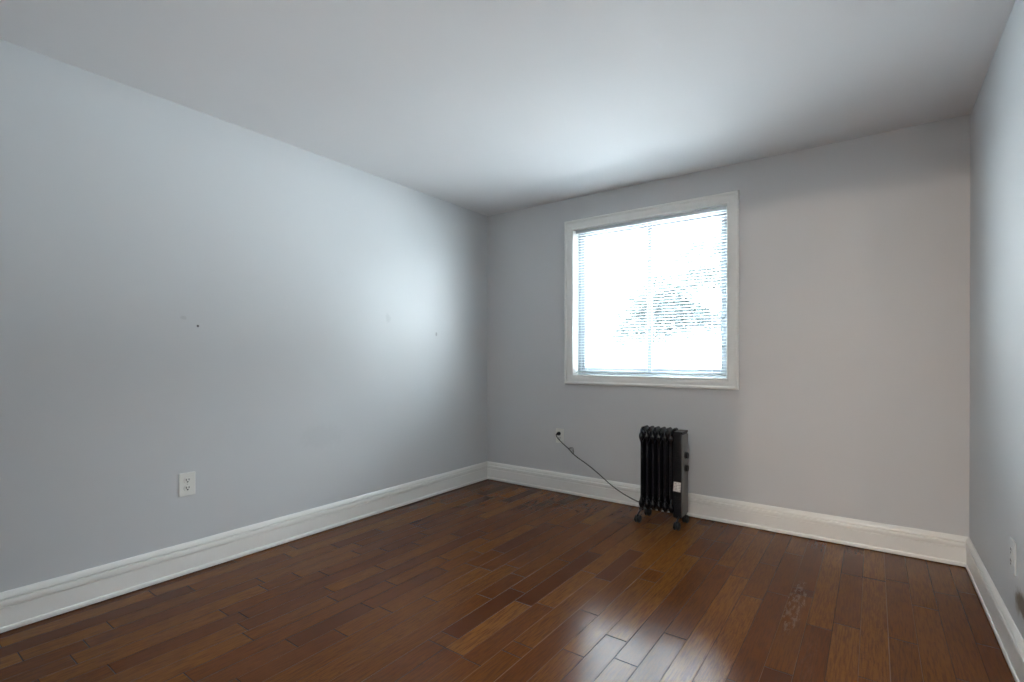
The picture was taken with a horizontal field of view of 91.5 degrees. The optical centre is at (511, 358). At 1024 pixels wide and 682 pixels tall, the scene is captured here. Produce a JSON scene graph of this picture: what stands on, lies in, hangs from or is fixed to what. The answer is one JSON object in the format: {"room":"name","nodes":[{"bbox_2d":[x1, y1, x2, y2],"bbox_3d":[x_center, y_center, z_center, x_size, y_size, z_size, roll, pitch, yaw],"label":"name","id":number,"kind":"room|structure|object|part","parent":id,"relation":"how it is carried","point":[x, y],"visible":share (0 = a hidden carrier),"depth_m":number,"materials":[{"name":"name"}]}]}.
{"room":"empty bedroom","nodes":[
{"label":"empty bedroom","id":0,"kind":"room"},
{"bbox_2d":[0,39,486,592],"bbox_3d":[-1.430,-0.095,3.087,0.125,2.440,4.168,0,0,36],"label":"wall","id":1,"kind":"structure","parent":0,"point":[292,329],"depth_m":2.65,"materials":[{"name":"paint"}]},
{"bbox_2d":[179,471,194,496],"bbox_3d":[-1.696,0.657,2.607,0.010,0.121,0.078,0,0,36],"label":"wall outlet","id":2,"kind":"object","parent":1,"relation":"attached to","point":[186,480],"visible":1,"depth_m":2.60,"materials":[{"name":"white plastic"}]},
{"bbox_2d":[184,485,190,490],"bbox_3d":[-1.694,0.677,2.606,0.003,0.028,0.034,0,0,36],"label":"receptacle","id":3,"kind":"object","parent":2,"relation":"attached to","point":[186,487],"depth_m":2.60,"materials":[{"name":"grey plastic"}]},
{"bbox_2d":[184,477,190,482],"bbox_3d":[-1.694,0.636,2.606,0.003,0.028,0.034,0,0,36],"label":"receptacle","id":4,"kind":"object","parent":2,"relation":"attached to","point":[186,479],"depth_m":2.60,"materials":[{"name":"grey plastic"}]},
{"bbox_2d":[0,461,487,632],"bbox_3d":[-1.372,1.041,3.048,0.018,0.161,3.918,0,0,36],"label":"baseboard","id":5,"kind":"structure","parent":1,"relation":"attached to","point":[32,603],"depth_m":2.64,"materials":[{"name":"white paint"}]},
{"bbox_2d":[0,479,1014,681],"bbox_3d":[-1.179,1.194,0.500,3.575,0.120,8.068,0,0,36],"label":"floor","id":6,"kind":"structure","parent":0,"point":[487,580],"depth_m":2.22,"materials":[{"name":"brown wood"}]},
{"bbox_2d":[556,425,688,530],"bbox_3d":[0.727,0.797,3.693,1.164,0.652,0.271,0,0,42],"label":"heater","id":7,"kind":"object","parent":6,"relation":"on","point":[664,455],"visible":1,"depth_m":3.37,"materials":[{"name":"black metal"}]},
{"bbox_3d":[0.668,0.823,3.856,0.070,0.399,0.837,0,0,-42],"label":"power cord","id":8,"kind":"part","parent":7,"relation":"part of","materials":[{"name":"black rubber"}]},
{"bbox_2d":[674,496,679,509],"bbox_3d":[1.092,0.958,3.303,0.040,0.085,0.004,0,0,36],"label":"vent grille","id":9,"kind":"object","parent":7,"relation":"attached to","point":[676,498],"depth_m":3.30,"materials":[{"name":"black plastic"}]},
{"bbox_2d":[674,451,679,467],"bbox_3d":[1.092,0.670,3.302,0.040,0.109,0.004,0,0,36],"label":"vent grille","id":10,"kind":"object","parent":7,"relation":"attached to","point":[676,453],"depth_m":3.30,"materials":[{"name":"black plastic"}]},
{"bbox_3d":[1.156,0.776,3.340,0.010,0.536,0.122,0,0,36],"label":"control panel","id":11,"kind":"part","parent":7,"relation":"part of","materials":[{"name":"grey"}]},
{"bbox_2d":[0,0,1015,215],"bbox_3d":[-0.774,-1.380,0.198,4.575,0.150,8.068,0,0,36],"label":"ceiling","id":12,"kind":"structure","parent":0,"point":[485,107],"depth_m":2.27,"materials":[{"name":"paint"}]},
{"bbox_2d":[487,114,970,536],"bbox_3d":[1.153,-0.097,3.710,3.325,2.440,0.125,0,0,36],"label":"wall","id":13,"kind":"structure","parent":0,"point":[852,399],"depth_m":3.13,"materials":[{"name":"paint"}]},
{"bbox_2d":[556,428,563,442],"bbox_3d":[0.400,0.647,4.176,0.078,0.121,0.010,0,0,36],"label":"wall outlet","id":14,"kind":"object","parent":13,"relation":"attached to","point":[561,437],"visible":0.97,"depth_m":4.17,"materials":[{"name":"white plastic"}]},
{"bbox_2d":[564,190,738,389],"bbox_3d":[1.016,-0.459,3.794,1.340,1.340,0.148,0,0,36],"label":"window","id":15,"kind":"structure","parent":13,"relation":"in","point":[729,352],"depth_m":3.75,"materials":[{"name":"white paint"}]},
{"bbox_3d":[0.826,-0.460,3.983,0.603,1.132,0.016,0,0,36],"label":"sash","id":16,"kind":"part","parent":15,"relation":"part of","materials":[{"name":"grey plastic"}]},
{"bbox_2d":[576,206,726,375],"bbox_3d":[1.006,-0.465,3.780,1.172,1.170,0.028,0,0,36],"label":"window blind","id":17,"kind":"object","parent":15,"relation":"attached to","point":[723,208],"visible":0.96,"depth_m":3.74,"materials":[{"name":"white plastic"}]},
{"bbox_3d":[0.614,-0.459,4.065,0.005,1.133,0.028,0,0,36],"label":"ladder cord","id":18,"kind":"part","parent":17,"relation":"part of","materials":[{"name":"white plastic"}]},
{"bbox_3d":[1.020,-0.458,3.771,0.005,1.133,0.028,0,0,36],"label":"ladder cord","id":19,"kind":"part","parent":17,"relation":"part of","materials":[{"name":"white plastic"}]},
{"bbox_3d":[1.006,-1.037,3.779,1.172,0.026,0.025,0,0,36],"label":"head rail","id":20,"kind":"part","parent":17,"relation":"part of","materials":[{"name":"white"}]},
{"bbox_3d":[1.006,0.114,3.782,1.172,0.011,0.024,0,0,36],"label":"rail","id":21,"kind":"part","parent":17,"relation":"part of","materials":[{"name":"white"}]},
{"bbox_3d":[1.401,-0.457,3.494,0.005,1.133,0.028,0,0,36],"label":"ladder cord","id":22,"kind":"part","parent":17,"relation":"part of","materials":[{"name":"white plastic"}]},
{"bbox_3d":[1.276,-0.459,3.677,0.573,1.132,0.016,0,0,36],"label":"sash","id":23,"kind":"part","parent":15,"relation":"part of","materials":[{"name":"grey plastic"}]},
{"bbox_2d":[487,461,967,566],"bbox_3d":[1.111,1.039,3.656,3.325,0.161,0.018,0,0,36],"label":"baseboard","id":24,"kind":"structure","parent":13,"relation":"attached to","point":[940,547],"depth_m":3.21,"materials":[{"name":"white paint"}]},
{"bbox_2d":[969,0,1023,639],"bbox_3d":[1.364,-0.088,1.063,0.125,2.440,4.163,0,0,36],"label":"wall","id":25,"kind":"structure","parent":0,"point":[996,459],"depth_m":2.04,"materials":[{"name":"paint"}]},
{"bbox_2d":[965,537,1023,681],"bbox_3d":[1.305,1.047,1.107,0.018,0.161,3.918,0,0,36],"label":"baseboard","id":26,"kind":"structure","parent":25,"relation":"attached to","point":[1010,640],"depth_m":2.01,"materials":[{"name":"white paint"}]},
{"bbox_2d":[1010,537,1016,575],"bbox_3d":[1.834,0.724,1.829,0.010,0.121,0.078,0,0,36],"label":"wall outlet","id":27,"kind":"object","parent":25,"relation":"attached to","point":[1013,545],"visible":1,"depth_m":1.81,"materials":[{"name":"grey plastic"}]},
{"label":"outside","id":28,"kind":"structure","parent":0,"visible":0},
{"bbox_3d":[14.671,1.691,28.749,70.000,0.200,56.237,0,0,36],"label":"ground","id":29,"kind":"structure","parent":28,"visible":0},
{"bbox_2d":[586,220,720,359],"bbox_3d":[4.537,-0.898,10.153,7.019,5.212,1.885,0,0,32],"label":"leafy tree","id":30,"kind":"object","parent":29,"relation":"on","point":[687,316],"visible":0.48,"depth_m":10.55,"materials":[{"name":"grey plant"}]},
{"bbox_2d":[669,293,720,368],"bbox_3d":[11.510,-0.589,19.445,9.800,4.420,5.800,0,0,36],"label":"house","id":31,"kind":"structure","parent":29,"relation":"on","point":[698,353],"depth_m":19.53,"materials":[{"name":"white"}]},
{"bbox_3d":[7.283,0.021,19.409,0.960,0.700,0.015,0,0,36],"label":"pane","id":32,"kind":"part","parent":31,"relation":"part of","materials":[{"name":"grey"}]}
]}

